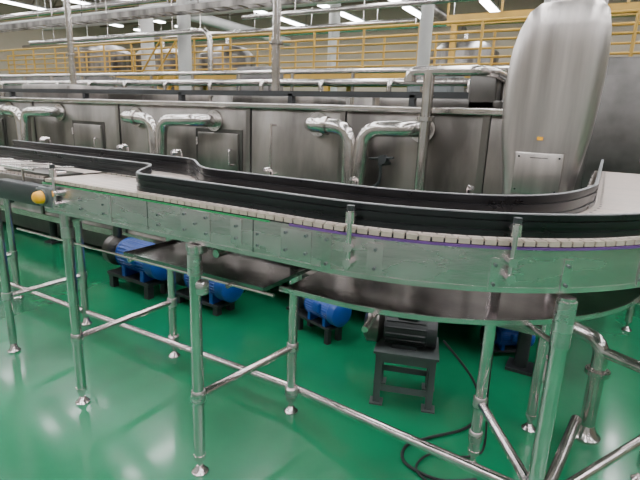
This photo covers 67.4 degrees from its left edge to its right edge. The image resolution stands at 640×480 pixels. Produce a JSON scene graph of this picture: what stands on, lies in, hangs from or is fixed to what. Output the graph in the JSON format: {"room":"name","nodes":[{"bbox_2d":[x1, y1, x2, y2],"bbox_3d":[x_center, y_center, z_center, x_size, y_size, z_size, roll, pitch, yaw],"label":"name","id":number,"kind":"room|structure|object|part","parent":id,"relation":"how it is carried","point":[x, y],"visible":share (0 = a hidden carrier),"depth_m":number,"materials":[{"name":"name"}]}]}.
{"room":"factory floor","nodes":[
{"label":"factory floor","id":0,"kind":"room"},
{"bbox_2d":[0,0,140,74],"bbox_3d":[-18.564,-7.582,18.433,0.200,7.200,29.000,10,16,29],"label":"wall","id":1,"kind":"structure","parent":0,"point":[16,39],"depth_m":24.69,"materials":[{"name":"paint"}]},
{"bbox_2d":[0,222,639,479],"bbox_3d":[-1.412,-0.884,9.585,40.000,0.100,29.000,10,16,29],"label":"floor","id":2,"kind":"structure","parent":0,"point":[136,423],"depth_m":2.64,"materials":[{"name":"green paint"}]},
{"bbox_2d":[0,158,107,353],"bbox_3d":[-2.976,-0.155,3.755,4.190,1.227,0.740,10,16,29],"label":"conveyor","id":3,"kind":"object","parent":2,"relation":"on","point":[19,179],"visible":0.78,"depth_m":2.93,"materials":[{"name":"silver metal"}]},
{"bbox_3d":[-3.127,-0.555,3.450,4.100,0.140,0.020,10,16,29],"label":"frame","id":4,"kind":"part","parent":3,"relation":"part of","materials":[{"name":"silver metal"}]},
{"bbox_3d":[-1.520,-0.308,2.576,0.590,0.115,0.300,10,16,29],"label":"transfer plate","id":5,"kind":"part","parent":3,"relation":"part of","materials":[{"name":"silver metal"}]},
{"bbox_2d":[0,76,156,96],"bbox_3d":[-8.076,-3.202,12.993,8.500,2.200,1.960,10,16,29],"label":"washer","id":6,"kind":"object","parent":2,"relation":"on","point":[18,94],"visible":0.02,"depth_m":10.81,"materials":[{"name":"silver metal"}]},
{"bbox_2d":[74,45,133,72],"bbox_3d":[-9.256,-6.387,20.696,2.400,4.500,2.400,10,16,29],"label":"storage tank","id":7,"kind":"object","parent":2,"relation":"on","point":[107,47],"visible":0.16,"depth_m":19.41,"materials":[{"name":"silver metal"}]},
{"bbox_2d":[102,226,167,299],"bbox_3d":[-1.531,0.154,4.080,0.709,0.580,0.301,11,17,32],"label":"motor","id":8,"kind":"object","parent":2,"relation":"on","point":[148,276],"visible":0.61,"depth_m":4.04,"materials":[{"name":"blue paint"}]},
{"bbox_3d":[-1.458,0.164,4.033,0.533,0.321,0.301,11,17,32],"label":"motor","id":9,"kind":"part","parent":8,"relation":"part of","materials":[{"name":"blue paint"}]},
{"bbox_2d":[139,4,155,71],"bbox_3d":[-5.888,-6.010,16.481,0.748,6.100,0.748,10,16,29],"label":"column","id":10,"kind":"structure","parent":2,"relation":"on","point":[146,25],"depth_m":16.14,"materials":[{"name":"white paint"}]},
{"bbox_2d":[135,42,178,89],"bbox_3d":[-6.303,-5.864,19.505,2.200,4.300,2.200,10,16,29],"label":"storage tank","id":11,"kind":"object","parent":2,"relation":"on","point":[167,62],"visible":0.08,"depth_m":18.30,"materials":[{"name":"silver metal"}]},
{"bbox_2d":[137,37,177,89],"bbox_3d":[-5.166,-3.928,13.900,2.462,3.447,0.600,10,16,29],"label":"stairs","id":12,"kind":"structure","parent":2,"relation":"on","point":[160,39],"depth_m":13.16,"materials":[{"name":"yellow metal"}]},
{"bbox_2d":[176,0,191,89],"bbox_3d":[-3.282,-4.678,11.635,0.544,6.100,0.544,10,16,29],"label":"column","id":13,"kind":"structure","parent":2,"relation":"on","point":[183,21],"depth_m":11.52,"materials":[{"name":"white paint"}]},
{"bbox_2d":[175,271,243,315],"bbox_3d":[-0.895,0.302,3.801,0.630,0.480,0.268,11,17,32],"label":"motor","id":14,"kind":"object","parent":2,"relation":"on","point":[219,296],"visible":0.4,"depth_m":3.69,"materials":[{"name":"blue paint"}]},
{"bbox_3d":[-0.831,0.328,3.763,0.474,0.286,0.268,11,17,32],"label":"motor","id":15,"kind":"part","parent":14,"relation":"part of","materials":[{"name":"blue paint"}]},
{"bbox_2d":[199,38,255,89],"bbox_3d":[-3.360,-5.191,17.520,2.000,4.200,2.000,10,16,29],"label":"storage tank","id":16,"kind":"object","parent":2,"relation":"on","point":[234,53],"visible":0.19,"depth_m":16.47,"materials":[{"name":"silver metal"}]},
{"bbox_2d":[0,66,508,104],"bbox_3d":[-2.683,-1.659,7.902,11.200,2.129,0.380,10,16,29],"label":"pipe","id":17,"kind":"object","parent":2,"relation":"on","point":[389,82],"visible":0.4,"depth_m":6.81,"materials":[{"name":"silver metal"}]},
{"bbox_2d":[236,66,283,90],"bbox_3d":[-0.958,-1.501,7.406,0.700,2.200,0.360,10,16,29],"label":"tall cabinet","id":18,"kind":"object","parent":2,"relation":"on","point":[255,88],"visible":0.08,"depth_m":7.06,"materials":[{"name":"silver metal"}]},
{"bbox_3d":[-1.018,-1.559,7.280,0.580,1.630,0.030,10,16,29],"label":"panel","id":19,"kind":"part","parent":18,"relation":"part of","materials":[{"name":"silver metal"}]},
{"bbox_2d":[0,76,587,376],"bbox_3d":[-4.040,-1.310,6.999,13.850,1.790,2.450,10,16,29],"label":"tunnel pasteurizer","id":20,"kind":"object","parent":2,"relation":"on","point":[260,130],"visible":0.46,"depth_m":3.56,"materials":[{"name":"silver metal"}]},
{"bbox_2d":[0,102,65,141],"bbox_3d":[-3.023,-0.985,4.938,1.060,0.830,0.268,10,16,29],"label":"pipe","id":21,"kind":"object","parent":20,"relation":"attached to","point":[22,118],"visible":0.71,"depth_m":4.77,"materials":[{"name":"silver metal"}]},
{"bbox_2d":[63,0,76,84],"bbox_3d":[-3.261,-4.584,5.927,0.140,5.580,0.140,10,16,29],"label":"riser pipe","id":22,"kind":"object","parent":20,"relation":"on","point":[67,7],"visible":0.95,"depth_m":6.39,"materials":[{"name":"silver metal"}]},
{"bbox_2d":[120,107,222,154],"bbox_3d":[-1.286,-0.662,3.960,1.060,0.820,0.268,10,16,29],"label":"pipe","id":23,"kind":"object","parent":20,"relation":"attached to","point":[157,132],"visible":0.71,"depth_m":3.82,"materials":[{"name":"silver metal"}]},
{"bbox_3d":[-1.942,-1.429,4.755,7.600,0.115,0.060,10,16,29],"label":"roof frame","id":24,"kind":"part","parent":20,"relation":"part of","materials":[{"name":"grey paint"}]},
{"bbox_2d":[269,0,283,90],"bbox_3d":[-0.344,-4.022,4.171,0.140,5.580,0.140,10,16,29],"label":"riser pipe","id":25,"kind":"object","parent":20,"relation":"on","point":[276,25],"visible":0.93,"depth_m":4.67,"materials":[{"name":"silver metal"}]},
{"bbox_2d":[304,112,435,185],"bbox_3d":[0.237,-0.389,3.101,0.900,0.830,0.268,10,16,29],"label":"pipe","id":26,"kind":"object","parent":20,"relation":"attached to","point":[355,151],"visible":0.67,"depth_m":2.99,"materials":[{"name":"silver metal"}]},
{"bbox_2d":[369,155,393,186],"bbox_3d":[0.413,-0.430,3.049,0.162,0.226,0.175,10,16,29],"label":"valve","id":27,"kind":"object","parent":20,"relation":"attached to","point":[383,160],"visible":0.94,"depth_m":2.98,"materials":[{"name":"grey paint"}]},
{"bbox_2d":[404,65,507,190],"bbox_3d":[0.783,-0.552,2.870,0.494,0.884,0.528,10,16,29],"label":"vent pipe","id":28,"kind":"object","parent":20,"relation":"attached to","point":[429,73],"visible":0.66,"depth_m":2.66,"materials":[{"name":"silver metal"}]},
{"bbox_2d":[501,0,611,194],"bbox_3d":[1.273,-1.765,2.231,0.442,4.183,0.642,10,16,29],"label":"duct","id":29,"kind":"object","parent":20,"relation":"attached to","point":[556,76],"visible":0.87,"depth_m":2.23,"materials":[{"name":"metal"}]},
{"bbox_3d":[1.055,-0.322,2.335,0.220,0.200,0.024,10,16,29],"label":"inspection plate","id":30,"kind":"part","parent":29,"relation":"part of","materials":[{"name":"metal"}]},
{"bbox_2d":[212,95,379,105],"bbox_3d":[-1.060,-1.730,8.905,5.000,1.900,1.460,10,16,29],"label":"machine","id":31,"kind":"object","parent":2,"relation":"on","point":[216,98],"visible":0.02,"depth_m":7.08,"materials":[{"name":"silver metal"}]},
{"bbox_2d":[0,137,639,479],"bbox_3d":[0.261,0.219,2.634,4.942,1.304,2.444,1,14,-7],"label":"conveyor","id":32,"kind":"object","parent":2,"relation":"on","point":[558,260],"visible":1,"depth_m":1.77,"materials":[{"name":"metal"}]},
{"bbox_2d":[17,227,274,296],"bbox_3d":[-0.793,0.026,2.469,1.750,0.021,0.570,10,16,29],"label":"tray","id":33,"kind":"object","parent":32,"relation":"on","point":[250,273],"depth_m":2.16,"materials":[{"name":"silver metal"}]},
{"bbox_2d":[123,239,311,290],"bbox_3d":[-0.466,0.082,2.201,0.814,0.035,0.394,10,16,29],"label":"drip tray","id":34,"kind":"object","parent":32,"relation":"on","point":[250,273],"depth_m":2.13,"materials":[{"name":"metal"}]},
{"bbox_3d":[0.155,-0.371,2.620,4.446,0.088,2.078,1,14,-6],"label":"guard panel","id":35,"kind":"part","parent":32,"relation":"part of","materials":[{"name":"black plastic"}]},
{"bbox_3d":[0.157,-0.406,2.611,4.455,0.016,2.089,1,14,-6],"label":"guard rail","id":36,"kind":"part","parent":32,"relation":"part of","materials":[{"name":"black plastic"}]},
{"bbox_3d":[0.156,-0.377,2.618,4.455,0.016,2.089,1,14,-6],"label":"guard rail","id":37,"kind":"part","parent":32,"relation":"part of","materials":[{"name":"black plastic"}]},
{"bbox_3d":[0.921,-0.120,2.309,4.200,0.138,1.606,-3,15,-20],"label":"frame","id":38,"kind":"part","parent":32,"relation":"part of","materials":[{"name":"metal"}]},
{"bbox_3d":[0.154,-0.337,2.628,4.455,0.018,2.089,1,14,-6],"label":"guard rail","id":39,"kind":"part","parent":32,"relation":"part of","materials":[{"name":"black plastic"}]},
{"bbox_2d":[279,271,639,325],"bbox_3d":[0.636,0.186,1.974,1.240,0.020,1.024,10,16,29],"label":"drip tray","id":40,"kind":"object","parent":32,"relation":"on","point":[376,298],"depth_m":1.80,"materials":[{"name":"metal"}]},
{"bbox_2d":[361,300,639,343],"bbox_3d":[0.714,0.241,1.844,1.254,0.022,0.691,-1,15,-12],"label":"tray","id":41,"kind":"object","parent":32,"relation":"on","point":[491,310],"depth_m":1.72,"materials":[{"name":"silver metal"}]},
{"bbox_2d":[0,9,639,90],"bbox_3d":[0.031,-3.395,12.330,31.088,3.530,1.280,10,16,29],"label":"railing","id":42,"kind":"object","parent":2,"relation":"on","point":[636,23],"visible":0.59,"depth_m":11.82,"materials":[{"name":"metal"}]},
{"bbox_2d":[298,274,351,344],"bbox_3d":[0.010,0.487,3.377,0.190,0.400,0.446,-11,19,-41],"label":"motor","id":43,"kind":"object","parent":2,"relation":"on","point":[328,317],"visible":0.66,"depth_m":3.28,"materials":[{"name":"blue paint"}]},
{"bbox_3d":[0.048,0.479,3.332,0.190,0.202,0.336,-11,19,-41],"label":"motor","id":44,"kind":"part","parent":43,"relation":"part of","materials":[{"name":"blue paint"}]},
{"bbox_2d":[327,3,340,90],"bbox_3d":[0.447,-5.992,17.415,0.680,6.100,0.680,10,16,29],"label":"column","id":45,"kind":"structure","parent":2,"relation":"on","point":[334,17],"depth_m":16.96,"materials":[{"name":"white paint"}]},
{"bbox_2d":[363,312,438,413],"bbox_3d":[0.450,0.574,2.658,0.415,0.620,0.294,5,15,12],"label":"motor","id":46,"kind":"object","parent":2,"relation":"on","point":[402,341],"visible":0.77,"depth_m":2.57,"materials":[{"name":"grey paint"}]},
{"bbox_3d":[0.476,0.726,2.689,0.350,0.312,0.294,5,15,12],"label":"frame","id":47,"kind":"part","parent":46,"relation":"part of","materials":[{"name":"grey paint"}]},
{"bbox_3d":[0.496,0.470,2.622,0.280,0.218,0.172,5,15,12],"label":"motor","id":48,"kind":"part","parent":46,"relation":"part of","materials":[{"name":"grey paint"}]},
{"bbox_2d":[417,4,434,65],"bbox_3d":[1.997,-3.827,9.111,0.408,6.100,0.408,10,16,29],"label":"column","id":49,"kind":"structure","parent":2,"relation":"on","point":[427,11],"depth_m":9.01,"materials":[{"name":"white paint"}]},
{"bbox_2d":[407,76,464,91],"bbox_3d":[1.422,-1.074,6.302,0.600,2.100,0.560,10,16,29],"label":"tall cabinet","id":50,"kind":"object","parent":2,"relation":"on","point":[409,88],"visible":0.08,"depth_m":5.85,"materials":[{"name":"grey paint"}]},
{"bbox_3d":[1.311,-1.113,6.092,0.480,1.530,0.030,10,16,29],"label":"panel","id":51,"kind":"part","parent":50,"relation":"part of","materials":[{"name":"grey paint"}]},
{"bbox_2d":[401,340,476,479],"bbox_3d":[0.648,0.802,2.303,0.351,0.364,0.641,10,16,29],"label":"power cable","id":52,"kind":"object","parent":2,"relation":"on","point":[406,445],"visible":0.77,"depth_m":2.35,"materials":[{"name":"rubber"}]},
{"bbox_2d":[415,335,495,479],"bbox_3d":[0.597,0.725,2.119,0.215,0.600,0.423,13,17,35],"label":"power cable","id":53,"kind":"object","parent":2,"relation":"on","point":[486,423],"visible":0.54,"depth_m":2.22,"materials":[{"name":"rubber"}]},
{"bbox_2d":[430,34,498,91],"bbox_3d":[5.182,-5.185,17.831,2.400,4.700,2.400,10,16,29],"label":"storage tank","id":54,"kind":"object","parent":2,"relation":"on","point":[467,44],"visible":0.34,"depth_m":16.48,"materials":[{"name":"silver metal"}]},
{"bbox_2d":[480,326,535,352],"bbox_3d":[1.264,0.646,3.235,0.341,0.260,0.145,1,14,-4],"label":"motor","id":55,"kind":"object","parent":2,"relation":"on","point":[505,339],"visible":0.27,"depth_m":3.20,"materials":[{"name":"blue paint"}]},
{"bbox_3d":[1.306,0.654,3.240,0.257,0.155,0.145,1,14,-4],"label":"motor","id":56,"kind":"part","parent":55,"relation":"part of","materials":[{"name":"blue paint"}]},
{"bbox_2d":[532,325,551,383],"bbox_3d":[1.397,0.673,2.905,0.160,0.380,0.160,10,16,29],"label":"pipe","id":57,"kind":"object","parent":2,"relation":"on","point":[551,325],"visible":0.07,"depth_m":2.89,"materials":[{"name":"metal"}]},
{"bbox_2d":[446,0,639,63],"bbox_3d":[8.994,-3.163,9.781,13.060,5.028,1.020,10,16,29],"label":"catwalk","id":58,"kind":"object","parent":2,"relation":"on","point":[629,5],"visible":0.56,"depth_m":11.60,"materials":[{"name":"yellow paint"}]},
{"bbox_2d":[544,322,639,479],"bbox_3d":[1.468,0.785,2.118,1.089,0.555,1.254,10,16,29],"label":"support frame","id":59,"kind":"object","parent":2,"relation":"on","point":[581,428],"visible":0.75,"depth_m":2.31,"materials":[{"name":"silver metal"}]},
{"bbox_2d":[581,56,639,188],"bbox_3d":[4.455,-0.917,5.753,4.200,2.300,1.460,10,16,29],"label":"machine","id":60,"kind":"object","parent":2,"relation":"on","point":[615,137],"visible":0.09,"depth_m":5.47,"materials":[{"name":"silver metal"}]},
{"bbox_2d":[153,0,639,91],"bbox_3d":[6.149,-7.226,20.948,40.000,7.200,0.200,10,16,29],"label":"wall","id":61,"kind":"structure","parent":0,"point":[469,7],"depth_m":22.43,"materials":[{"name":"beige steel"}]},
{"bbox_3d":[-1.128,-7.955,7.795,40.000,0.100,29.000,10,16,29],"label":"ceiling","id":62,"kind":"structure","parent":0,"visible":0},
{"bbox_2d":[0,0,53,9],"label":"fluorescent light","id":63,"kind":"object","parent":62,"relation":"hanging from","point":[22,4],"depth_m":20.04,"materials":[{"name":"white paint"}]},
{"bbox_2d":[70,0,94,4],"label":"fluorescent light","id":64,"kind":"object","parent":62,"relation":"hanging from","point":[90,2],"depth_m":19.14,"materials":[{"name":"white paint"}]},
{"bbox_2d":[0,0,175,21],"bbox_3d":[-6.073,-7.895,13.065,18.400,2.988,0.180,10,16,29],"label":"pipe","id":65,"kind":"object","parent":62,"relation":"hanging from","point":[118,3],"visible":1,"depth_m":13.70,"materials":[{"name":"silver metal"}]},
{"bbox_2d":[0,0,221,24],"bbox_3d":[-1.291,-6.779,9.949,30.000,3.249,0.100,10,16,29],"label":"pipe","id":66,"kind":"object","parent":62,"relation":"hanging from","point":[200,1],"visible":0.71,"depth_m":12.68,"materials":[{"name":"stainless steel"}]},
{"bbox_2d":[112,24,123,26],"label":"fluorescent light","id":67,"kind":"object","parent":62,"relation":"hanging from","point":[118,25],"depth_m":23.88,"materials":[{"name":"white paint"}]},
{"bbox_2d":[29,0,212,75],"bbox_3d":[-5.372,-6.630,11.977,7.058,4.850,0.120,10,16,29],"label":"pipe","id":68,"kind":"object","parent":62,"relation":"hanging from","point":[172,32],"visible":1,"depth_m":11.64,"materials":[{"name":"silver metal"}]},
{"bbox_2d":[153,20,165,22],"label":"fluorescent light","id":69,"kind":"object","parent":62,"relation":"hanging from","point":[158,21],"depth_m":22.43,"materials":[{"name":"white paint"}]},
{"bbox_2d":[0,0,334,32],"bbox_3d":[-1.654,-6.474,9.363,30.040,3.580,0.330,10,16,29],"label":"cable tray","id":70,"kind":"object","parent":62,"relation":"hanging from","point":[224,5],"visible":0.96,"depth_m":10.85,"materials":[{"name":"silver metal"}]},
{"bbox_2d":[111,0,290,45],"bbox_3d":[-7.386,-8.501,13.839,0.400,2.295,23.000,10,16,29],"label":"ventilation duct","id":71,"kind":"object","parent":62,"relation":"hanging from","point":[210,20],"visible":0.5,"depth_m":19.50,"materials":[{"name":"silver metal"}]},
{"bbox_2d":[43,0,370,30],"bbox_3d":[1.770,-7.841,12.975,32.000,2.436,0.280,10,16,29],"label":"pipe","id":72,"kind":"object","parent":62,"relation":"hanging from","point":[335,1],"visible":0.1,"depth_m":15.87,"materials":[{"name":"silver metal"}]},
{"bbox_2d":[28,0,405,27],"bbox_3d":[-1.161,-7.351,7.953,40.020,1.150,29.000,10,16,29],"label":"roof truss","id":73,"kind":"object","parent":62,"relation":"attached to","point":[97,1],"visible":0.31,"depth_m":22.22,"materials":[{"name":"metal"}]},
{"bbox_2d":[22,0,416,47],"bbox_3d":[-5.036,-8.371,15.782,17.400,3.318,0.140,10,16,29],"label":"pipe","id":74,"kind":"object","parent":62,"relation":"hanging from","point":[363,23],"visible":0.77,"depth_m":14.05,"materials":[{"name":"silver metal"}]},
{"bbox_2d":[253,10,268,13],"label":"fluorescent light","id":75,"kind":"object","parent":62,"relation":"hanging from","point":[264,11],"depth_m":19.50,"materials":[{"name":"white paint"}]},
{"bbox_2d":[281,17,308,25],"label":"fluorescent light","id":76,"kind":"object","parent":62,"relation":"hanging from","point":[291,21],"depth_m":21.30,"materials":[{"name":"white paint"}]},
{"bbox_2d":[140,0,454,43],"bbox_3d":[4.406,-8.279,15.449,30.000,2.598,0.200,10,16,29],"label":"pipe","id":77,"kind":"object","parent":62,"relation":"hanging from","point":[415,27],"visible":0.02,"depth_m":18.04,"materials":[{"name":"silver metal"}]},
{"bbox_2d":[317,4,329,7],"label":"fluorescent light","id":78,"kind":"object","parent":62,"relation":"hanging from","point":[328,5],"depth_m":18.01,"materials":[{"name":"white paint"}]},
{"bbox_2d":[340,10,367,21],"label":"fluorescent light","id":79,"kind":"object","parent":62,"relation":"hanging from","point":[351,16],"depth_m":19.85,"materials":[{"name":"white paint"}]},
{"bbox_2d":[241,0,478,19],"bbox_3d":[2.562,-5.204,5.953,9.000,4.039,0.080,10,16,29],"label":"pipe","id":80,"kind":"object","parent":62,"relation":"hanging from","point":[295,12],"visible":1,"depth_m":7.51,"materials":[{"name":"silver metal"}]},
{"bbox_2d":[389,0,420,17],"bbox_3d":[-2.041,-7.366,8.840,0.360,1.625,25.600,10,16,29],"label":"fluorescent light","id":81,"kind":"object","parent":62,"relation":"hanging from","point":[413,10],"visible":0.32,"depth_m":18.10,"materials":[{"name":"white paint"}]},
{"bbox_2d":[418,2,466,30],"bbox_3d":[1.795,-7.888,12.592,0.320,2.156,16.000,10,16,29],"label":"ventilation duct","id":82,"kind":"object","parent":62,"relation":"hanging from","point":[439,13],"visible":0.38,"depth_m":16.70,"materials":[{"name":"silver metal"}]},
{"bbox_2d":[479,0,499,11],"bbox_3d":[0.368,-6.926,7.482,0.360,1.625,25.600,10,16,29],"label":"fluorescent light","id":83,"kind":"object","parent":62,"relation":"hanging from","point":[490,5],"visible":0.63,"depth_m":17.00,"materials":[{"name":"white paint"}]}
]}

